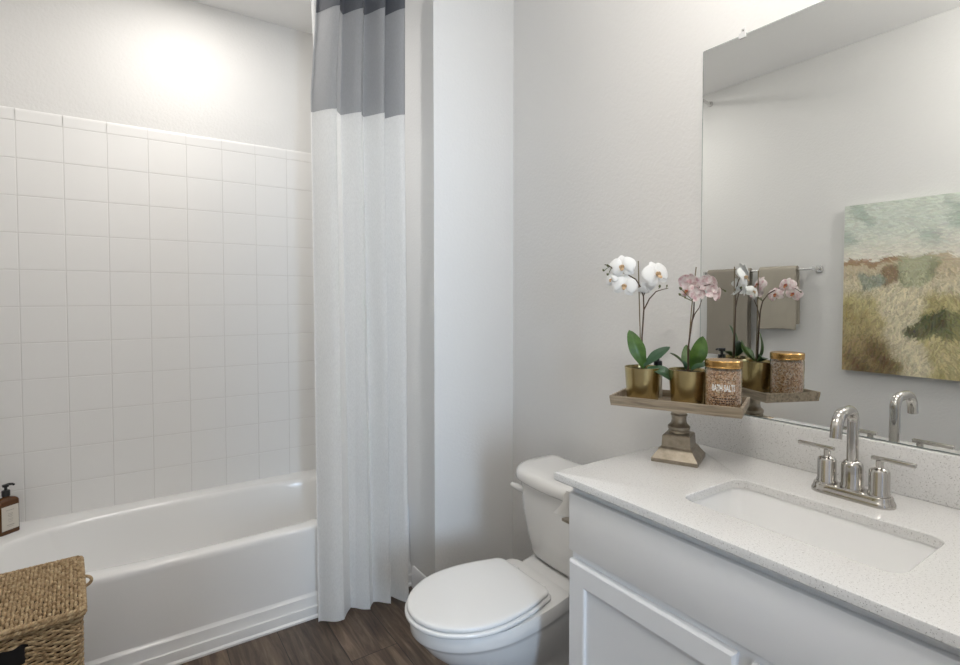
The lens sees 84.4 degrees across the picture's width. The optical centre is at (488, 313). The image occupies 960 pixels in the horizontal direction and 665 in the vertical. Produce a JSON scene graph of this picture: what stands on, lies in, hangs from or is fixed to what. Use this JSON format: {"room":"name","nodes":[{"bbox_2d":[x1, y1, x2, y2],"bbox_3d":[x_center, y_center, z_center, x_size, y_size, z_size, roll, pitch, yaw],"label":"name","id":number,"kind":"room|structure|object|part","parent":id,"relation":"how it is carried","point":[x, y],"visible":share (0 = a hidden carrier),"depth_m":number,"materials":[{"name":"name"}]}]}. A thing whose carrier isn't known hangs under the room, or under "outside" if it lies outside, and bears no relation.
{"room":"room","nodes":[
{"label":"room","id":0,"kind":"room"},
{"bbox_2d":[0,0,312,152],"bbox_3d":[-1.274,-0.141,2.756,1.940,2.746,0.100,-1,2,-35],"label":"wall","id":1,"kind":"structure","parent":0,"point":[185,67],"depth_m":2.48,"materials":[{"name":"white paint"}]},
{"bbox_2d":[0,106,315,522],"bbox_3d":[-1.414,0.010,2.598,1.509,1.754,0.009,-1,2,-35],"label":"tile","id":2,"kind":"structure","parent":1,"relation":"attached to","point":[157,303],"depth_m":2.47,"materials":[{"name":"white tile"}]},
{"bbox_2d":[191,0,312,33],"bbox_3d":[-0.113,-1.504,1.029,2.140,0.080,4.195,-1,2,-35],"label":"ceiling","id":3,"kind":"structure","parent":0,"point":[294,14],"depth_m":2.64,"materials":[{"name":"white paint"}]},
{"bbox_2d":[180,586,447,664],"bbox_3d":[-0.113,1.321,1.112,2.140,0.080,4.195,-1,2,-35],"label":"floor","id":4,"kind":"structure","parent":0,"point":[380,634],"depth_m":2.00,"materials":[{"name":"brown wood"}]},
{"bbox_2d":[0,555,92,664],"bbox_3d":[-1.221,0.994,1.344,0.360,0.561,0.354,-1,2,-39],"label":"hamper","id":5,"kind":"object","parent":4,"relation":"on","point":[43,607],"visible":1,"depth_m":1.30,"materials":[{"name":"brown wicker"}]},
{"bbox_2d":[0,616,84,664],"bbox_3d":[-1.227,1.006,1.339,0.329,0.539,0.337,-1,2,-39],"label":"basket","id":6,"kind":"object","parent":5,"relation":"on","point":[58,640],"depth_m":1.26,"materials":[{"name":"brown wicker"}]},
{"bbox_2d":[0,469,411,664],"bbox_3d":[-1.192,1.063,2.308,1.521,0.366,0.785,-1,2,-35],"label":"bathtub","id":7,"kind":"object","parent":4,"relation":"on","point":[178,579],"visible":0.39,"depth_m":2.10,"materials":[{"name":"white ceramic"}]},
{"bbox_2d":[0,483,19,536],"bbox_3d":[-1.942,0.785,2.132,0.045,0.201,0.072,0,2,15],"label":"soap bottle","id":8,"kind":"object","parent":7,"relation":"on","point":[9,505],"visible":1,"depth_m":2.12,"materials":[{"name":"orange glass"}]},
{"bbox_3d":[-0.982,1.081,2.002,1.521,0.348,0.042,-1,2,-35],"label":"apron panel","id":9,"kind":"part","parent":7,"relation":"part of","materials":[{"name":"white ceramic"}]},
{"bbox_2d":[405,455,581,664],"bbox_3d":[0.100,0.914,1.759,0.792,0.696,0.438,-1,2,-35],"label":"toilet","id":10,"kind":"object","parent":4,"relation":"on","point":[494,611],"visible":0.79,"depth_m":1.65,"materials":[{"name":"white ceramic"}]},
{"bbox_3d":[-0.049,0.874,1.655,0.418,0.018,0.348,-1,2,-35],"label":"lid","id":11,"kind":"part","parent":10,"relation":"part of","materials":[{"name":"white plastic"}]},
{"bbox_3d":[-0.049,0.892,1.656,0.430,0.014,0.360,-1,2,-35],"label":"seat","id":12,"kind":"part","parent":10,"relation":"part of","materials":[{"name":"white plastic"}]},
{"bbox_3d":[0.082,1.079,1.752,0.724,0.366,0.362,-1,2,-35],"label":"bowl","id":13,"kind":"part","parent":10,"relation":"part of","materials":[{"name":"white ceramic"}]},
{"bbox_3d":[0.110,0.641,1.952,0.058,0.032,0.028,1,2,20],"label":"lever arm","id":14,"kind":"part","parent":10,"relation":"part of","materials":[{"name":"white plastic"}]},
{"bbox_3d":[0.283,0.754,1.881,0.217,0.294,0.406,-1,2,-35],"label":"tank","id":15,"kind":"part","parent":10,"relation":"part of","materials":[{"name":"white ceramic"}]},
{"bbox_3d":[0.280,0.587,1.874,0.254,0.048,0.438,-1,2,-35],"label":"tank lid","id":16,"kind":"part","parent":10,"relation":"part of","materials":[{"name":"white ceramic"}]},
{"bbox_2d":[569,488,959,664],"bbox_3d":[0.706,0.861,1.135,0.548,0.838,0.967,-1,2,-35],"label":"vanity cabinet","id":17,"kind":"object","parent":4,"relation":"on","point":[643,591],"visible":0.92,"depth_m":1.07,"materials":[{"name":"white paint"}]},
{"bbox_2d":[562,517,568,523],"bbox_3d":[0.261,0.530,1.439,0.116,0.059,0.054,-1,2,-35],"label":"toilet paper holder","id":18,"kind":"object","parent":17,"relation":"attached to","point":[564,519],"visible":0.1,"depth_m":1.42,"materials":[{"name":"metal"}]},
{"bbox_2d":[553,490,572,516],"bbox_3d":[0.245,0.513,1.455,0.100,0.074,0.084,-1,2,-35],"label":"toilet paper roll","id":19,"kind":"object","parent":18,"relation":"on","point":[563,509],"visible":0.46,"depth_m":1.43,"materials":[{"name":"white paper"}]},
{"bbox_3d":[0.343,0.896,1.196,0.019,0.515,0.451,-1,2,-35],"label":"door","id":20,"kind":"part","parent":17,"relation":"part of","materials":[{"name":"white paint"}]},
{"bbox_2d":[554,413,959,649],"bbox_3d":[0.700,0.374,1.113,0.568,0.134,1.041,-1,2,-35],"label":"countertop","id":21,"kind":"structure","parent":17,"relation":"on","point":[760,455],"depth_m":1.16,"materials":[{"name":"stone"}]},
{"bbox_2d":[609,388,749,467],"bbox_3d":[0.538,0.321,1.493,0.344,0.177,0.181,1,2,31],"label":"tray","id":22,"kind":"object","parent":21,"relation":"on","point":[679,446],"visible":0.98,"depth_m":1.45,"materials":[{"name":"brown wood"}]},
{"bbox_2d":[602,255,670,399],"bbox_3d":[0.428,0.041,1.533,0.201,0.417,0.116,0,2,0],"label":"potted orchid","id":23,"kind":"object","parent":22,"relation":"on","point":[643,379],"visible":0.98,"depth_m":1.51,"materials":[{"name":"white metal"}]},
{"bbox_3d":[0.355,-0.097,1.519,0.043,0.037,0.014,2,2,43],"label":"flower","id":24,"kind":"part","parent":23,"relation":"part of","materials":[{"name":"white plant"}]},
{"bbox_3d":[0.381,-0.135,1.504,0.076,0.062,0.017,1,2,23],"label":"flower","id":25,"kind":"part","parent":23,"relation":"part of","materials":[{"name":"white plant"}]},
{"bbox_3d":[0.393,0.014,1.526,0.121,0.312,0.026,0,2,0],"label":"stem","id":26,"kind":"part","parent":23,"relation":"part of","materials":[{"name":"brown"}]},
{"bbox_3d":[0.389,-0.082,1.503,0.071,0.060,0.014,0,2,15],"label":"flower","id":27,"kind":"part","parent":23,"relation":"part of","materials":[{"name":"white plant"}]},
{"bbox_3d":[0.452,0.202,1.544,0.104,0.096,0.104,0,2,0],"label":"pot","id":28,"kind":"part","parent":23,"relation":"part of","materials":[{"name":"gold metal"}]},
{"bbox_3d":[0.457,-0.078,1.528,0.051,0.045,0.036,1,2,29],"label":"flower","id":29,"kind":"part","parent":23,"relation":"part of","materials":[{"name":"white plant"}]},
{"bbox_3d":[0.477,-0.113,1.514,0.086,0.072,0.023,-1,2,-20],"label":"flower","id":30,"kind":"part","parent":23,"relation":"part of","materials":[{"name":"white plant"}]},
{"bbox_3d":[0.483,-0.042,1.526,0.067,0.064,0.017,0,2,0],"label":"stem","id":31,"kind":"part","parent":23,"relation":"part of","materials":[{"name":"brown plant"}]},
{"bbox_2d":[654,357,661,396],"bbox_3d":[0.502,0.184,1.587,0.040,0.129,0.026,1,2,31],"label":"pump bottle","id":32,"kind":"object","parent":22,"relation":"on","point":[658,362],"visible":0.36,"depth_m":1.57,"materials":[{"name":"black plastic"}]},
{"bbox_3d":[0.538,0.298,1.492,0.060,0.078,0.060,1,2,31],"label":"stem","id":33,"kind":"part","parent":22,"relation":"part of","materials":[{"name":"metal"}]},
{"bbox_2d":[668,267,725,403],"bbox_3d":[0.561,0.061,1.446,0.107,0.382,0.174,0,2,0],"label":"potted orchid","id":34,"kind":"object","parent":22,"relation":"on","point":[687,383],"visible":1,"depth_m":1.46,"materials":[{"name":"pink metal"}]},
{"bbox_3d":[0.560,0.203,1.485,0.104,0.096,0.104,0,2,0],"label":"pot","id":35,"kind":"part","parent":34,"relation":"part of","materials":[{"name":"gold metal"}]},
{"bbox_3d":[0.560,-0.065,1.481,0.015,0.039,0.050,-1,2,-34],"label":"flower","id":36,"kind":"part","parent":34,"relation":"part of","materials":[{"name":"pink plant"}]},
{"bbox_3d":[0.560,-0.086,1.468,0.060,0.050,0.019,1,2,22],"label":"flower","id":37,"kind":"part","parent":34,"relation":"part of","materials":[{"name":"pink plant"}]},
{"bbox_3d":[0.566,-0.053,1.427,0.015,0.043,0.049,-1,2,-30],"label":"flower","id":38,"kind":"part","parent":34,"relation":"part of","materials":[{"name":"pink plant"}]},
{"bbox_3d":[0.584,0.047,1.426,0.056,0.252,0.108,0,2,0],"label":"stem","id":39,"kind":"part","parent":34,"relation":"part of","materials":[{"name":"brown"}]},
{"bbox_3d":[0.581,-0.082,1.396,0.017,0.044,0.054,-1,2,-40],"label":"flower","id":40,"kind":"part","parent":34,"relation":"part of","materials":[{"name":"pink plant"}]},
{"bbox_3d":[0.591,-0.055,1.380,0.013,0.043,0.049,-1,2,-27],"label":"flower","id":41,"kind":"part","parent":34,"relation":"part of","materials":[{"name":"pink plant"}]},
{"bbox_2d":[704,358,742,407],"bbox_3d":[0.626,0.188,1.408,0.093,0.131,0.093,1,2,23],"label":"jar","id":42,"kind":"object","parent":22,"relation":"on","point":[723,376],"visible":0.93,"depth_m":1.37,"materials":[{"name":"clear glass"}]},
{"bbox_3d":[0.626,0.132,1.407,0.093,0.019,0.093,1,2,23],"label":"lid","id":43,"kind":"part","parent":42,"relation":"part of","materials":[{"name":"gold metal"}]},
{"bbox_2d":[694,488,937,572],"bbox_3d":[0.651,0.518,1.102,0.276,0.150,0.459,-1,2,-35],"label":"sink","id":44,"kind":"object","parent":21,"relation":"in","point":[883,550],"visible":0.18,"depth_m":1.17,"materials":[{"name":"white ceramic"}]},
{"bbox_2d":[798,405,916,509],"bbox_3d":[0.828,0.311,1.201,0.166,0.214,0.178,0,2,8],"label":"faucet","id":45,"kind":"object","parent":21,"relation":"on","point":[851,487],"visible":1,"depth_m":1.18,"materials":[{"name":"silver metal"}]},
{"bbox_3d":[0.784,0.314,1.264,0.011,0.009,0.080,-1,2,-35],"label":"lever","id":46,"kind":"part","parent":45,"relation":"part of","materials":[{"name":"silver metal"}]},
{"bbox_3d":[0.798,0.356,1.245,0.043,0.077,0.043,-1,2,-35],"label":"handle","id":47,"kind":"part","parent":45,"relation":"part of","materials":[{"name":"silver metal"}]},
{"bbox_3d":[0.787,0.271,1.168,0.127,0.131,0.024,-1,2,-38],"label":"spout","id":48,"kind":"part","parent":45,"relation":"part of","materials":[{"name":"silver metal"}]},
{"bbox_3d":[0.828,0.407,1.204,0.058,0.022,0.167,-1,2,-35],"label":"plate","id":49,"kind":"part","parent":45,"relation":"part of","materials":[{"name":"silver metal"}]},
{"bbox_3d":[0.857,0.359,1.159,0.043,0.077,0.043,-1,2,-35],"label":"handle","id":50,"kind":"part","parent":45,"relation":"part of","materials":[{"name":"silver metal"}]},
{"bbox_3d":[0.871,0.318,1.137,0.011,0.009,0.080,-1,2,-35],"label":"lever","id":51,"kind":"part","parent":45,"relation":"part of","materials":[{"name":"silver metal"}]},
{"bbox_2d":[405,0,513,576],"bbox_3d":[-0.336,-0.140,2.739,0.415,2.746,0.992,-1,2,-35],"label":"wall","id":52,"kind":"structure","parent":0,"point":[459,54],"depth_m":2.32,"materials":[{"name":"white paint"}]},
{"bbox_2d":[411,558,512,587],"bbox_3d":[-0.112,1.195,2.441,0.428,0.095,0.210,-1,2,-35],"label":"baseboard","id":53,"kind":"structure","parent":52,"relation":"attached to","point":[417,575],"depth_m":2.37,"materials":[{"name":"white paint"}]},
{"bbox_2d":[659,376,661,396],"bbox_3d":[0.508,0.202,1.584,0.026,0.092,0.026,1,2,31],"label":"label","id":54,"kind":"object","parent":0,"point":[660,392],"depth_m":1.57,"materials":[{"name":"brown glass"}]},
{"bbox_2d":[513,0,955,560],"bbox_3d":[0.727,-0.108,1.648,0.100,2.746,4.195,-1,2,-35],"label":"wall","id":55,"kind":"structure","parent":0,"point":[608,94],"depth_m":2.00,"materials":[{"name":"white paint"}]},
{"bbox_2d":[686,413,959,508],"bbox_3d":[0.926,0.359,1.268,0.018,0.113,1.041,-1,2,-35],"label":"backsplash","id":56,"kind":"structure","parent":55,"relation":"attached to","point":[936,477],"depth_m":1.36,"materials":[{"name":"stone"}]},
{"bbox_2d":[700,0,959,454],"bbox_3d":[0.935,-0.256,1.245,0.010,1.116,0.964,-1,2,-35],"label":"wall mirror","id":57,"kind":"object","parent":55,"relation":"attached to","point":[830,206],"visible":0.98,"depth_m":1.32,"materials":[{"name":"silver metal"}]},
{"bbox_3d":[-0.953,-0.075,0.492,0.100,2.746,4.195,-1,2,-35],"label":"wall","id":58,"kind":"structure","parent":0,"visible":0},
{"bbox_3d":[-0.947,-1.414,1.878,1.525,0.060,0.214,-1,2,-35],"label":"curtain rod","id":59,"kind":"object","parent":58,"relation":"attached to","visible":0},
{"bbox_2d":[311,0,408,621],"bbox_3d":[-0.519,-0.103,2.182,0.388,2.680,0.165,0,2,-16],"label":"shower curtain","id":60,"kind":"object","parent":59,"relation":"hanging from","point":[358,78],"visible":1,"depth_m":2.16,"materials":[{"name":"white fabric"}]},
{"bbox_3d":[-0.515,-1.083,2.129,0.379,0.572,0.087,-1,2,-25],"label":"grey panel","id":61,"kind":"part","parent":60,"relation":"part of","materials":[{"name":"fabric"}]}
]}

